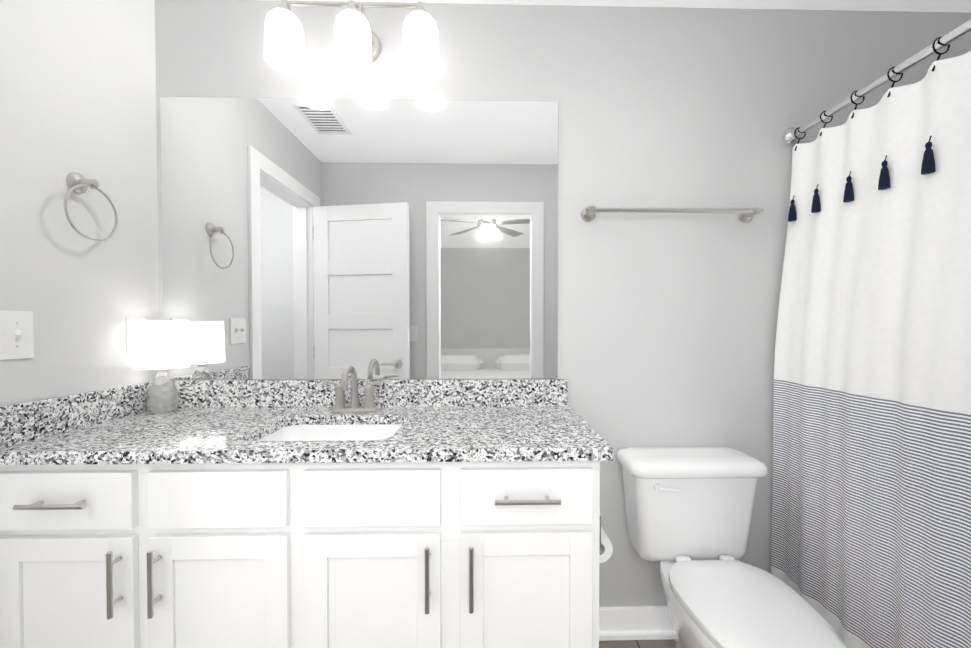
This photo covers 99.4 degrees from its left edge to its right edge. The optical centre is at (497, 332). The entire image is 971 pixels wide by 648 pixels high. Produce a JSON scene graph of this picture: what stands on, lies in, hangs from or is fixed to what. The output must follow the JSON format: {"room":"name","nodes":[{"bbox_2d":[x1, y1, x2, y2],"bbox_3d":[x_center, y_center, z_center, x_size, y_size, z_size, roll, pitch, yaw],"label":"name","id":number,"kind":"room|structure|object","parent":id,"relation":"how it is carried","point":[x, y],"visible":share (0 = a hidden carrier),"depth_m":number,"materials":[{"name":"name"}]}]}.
{"room":"bathroom","nodes":[
{"label":"bathroom","id":0,"kind":"room"},
{"bbox_2d":[0,0,158,405],"bbox_3d":[-1.276,0.008,-0.875,0.120,2.417,4.837,0,1,-1],"label":"wall","id":1,"kind":"structure","parent":0,"point":[77,86],"depth_m":1.24,"materials":[{"name":"paint"}]},
{"bbox_2d":[0,310,33,359],"bbox_3d":[-1.249,0.005,1.050,0.020,0.125,0.125,0,1,-1],"label":"light switch","id":2,"kind":"object","parent":1,"relation":"attached to","point":[16,334],"visible":1,"depth_m":1.07,"materials":[{"name":"white plastic"}]},
{"bbox_2d":[64,173,117,240],"bbox_3d":[-1.234,-0.378,1.232,0.058,0.202,0.165,0,1,-1],"label":"towel ring","id":3,"kind":"object","parent":1,"relation":"attached to","point":[78,183],"visible":1,"depth_m":1.22,"materials":[{"name":"silver metal"}]},
{"bbox_2d":[126,318,145,352],"bbox_3d":[-1.264,0.007,1.439,0.007,0.120,0.074,0,1,-1],"label":"electrical outlet","id":4,"kind":"object","parent":1,"relation":"attached to","point":[129,335],"visible":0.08,"depth_m":1.41,"materials":[{"name":"white plastic"}]},
{"bbox_2d":[155,0,970,606],"bbox_3d":[-0.292,-0.033,1.625,4.600,2.417,0.120,0,1,-1],"label":"wall","id":5,"kind":"structure","parent":0,"point":[667,330],"depth_m":1.58,"materials":[{"name":"paint"}]},
{"bbox_2d":[264,0,438,74],"bbox_3d":[-0.499,-1.031,1.448,0.588,0.206,0.192,0,1,-1],"label":"sconce","id":6,"kind":"object","parent":5,"relation":"attached to","point":[357,47],"visible":1,"depth_m":1.38,"materials":[{"name":"white glass"}]},
{"bbox_2d":[160,97,557,379],"bbox_3d":[-0.511,-0.350,1.552,1.479,1.049,0.006,0,1,-1],"label":"mirror","id":7,"kind":"object","parent":5,"relation":"attached to","point":[364,238],"visible":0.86,"depth_m":1.55,"materials":[{"name":"clear glass"}]},
{"bbox_2d":[599,606,675,640],"bbox_3d":[0.677,1.120,1.592,0.849,0.113,0.028,0,1,-1],"label":"baseboard","id":8,"kind":"structure","parent":5,"relation":"attached to","point":[639,623],"depth_m":1.59,"materials":[{"name":"white paint"}]},
{"bbox_2d":[581,206,763,222],"bbox_3d":[0.650,-0.452,1.541,0.664,0.054,0.076,0,1,-1],"label":"towel rail","id":9,"kind":"object","parent":5,"relation":"attached to","point":[745,215],"visible":1,"depth_m":1.51,"materials":[{"name":"silver metal"}]},
{"bbox_2d":[771,19,970,647],"bbox_3d":[1.122,0.201,0.832,0.116,1.952,1.535,0,1,-1],"label":"shower curtain","id":10,"kind":"object","parent":5,"relation":"attached to","point":[871,514],"visible":1,"depth_m":1.17,"materials":[{"name":"white fabric"}]},
{"bbox_2d":[287,0,970,12],"bbox_3d":[-0.237,-1.241,-0.872,4.600,0.080,5.077,0,1,-1],"label":"ceiling","id":11,"kind":"structure","parent":0,"point":[919,5],"depth_m":1.55,"materials":[{"name":"white paint"}]},
{"bbox_2d":[599,639,675,647],"bbox_3d":[-0.237,1.246,-0.832,4.600,0.060,5.077,0,1,-1],"label":"floor","id":12,"kind":"structure","parent":0,"point":[667,643],"depth_m":1.56,"materials":[{"name":"tile"}]},
{"bbox_2d":[0,461,599,647],"bbox_3d":[-0.500,0.748,1.277,1.509,0.867,0.586,0,1,-1],"label":"bathroom vanity","id":13,"kind":"object","parent":12,"relation":"on","point":[502,554],"visible":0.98,"depth_m":1.02,"materials":[{"name":"white paint"}]},
{"bbox_2d":[0,379,612,464],"bbox_3d":[-0.490,0.320,1.285,1.542,0.279,0.557,0,1,-1],"label":"countertop","id":14,"kind":"structure","parent":13,"relation":"on","point":[299,421],"depth_m":1.24,"materials":[{"name":"stone"}]},
{"bbox_2d":[132,320,189,413],"bbox_3d":[-1.176,0.117,1.443,0.157,0.321,0.157,0,1,-1],"label":"lamp","id":15,"kind":"object","parent":14,"relation":"on","point":[161,347],"visible":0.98,"depth_m":1.40,"materials":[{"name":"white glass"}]},
{"bbox_2d":[323,366,387,412],"bbox_3d":[-0.507,0.195,1.416,0.227,0.167,0.142,0,1,-1],"label":"faucet","id":16,"kind":"object","parent":14,"relation":"on","point":[340,406],"visible":1,"depth_m":1.45,"materials":[{"name":"silver metal"}]},
{"bbox_2d":[599,516,612,562],"bbox_3d":[0.302,0.609,1.293,0.093,0.180,0.155,0,1,-1],"label":"toilet paper","id":17,"kind":"object","parent":13,"relation":"attached to","point":[605,549],"visible":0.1,"depth_m":1.25,"materials":[{"name":"white paper"}]},
{"bbox_2d":[617,447,847,647],"bbox_3d":[0.687,0.809,1.235,0.472,0.747,0.720,0,1,-1],"label":"toilet","id":18,"kind":"object","parent":12,"relation":"on","point":[689,511],"visible":1,"depth_m":1.36,"materials":[{"name":"white ceramic"}]}
]}

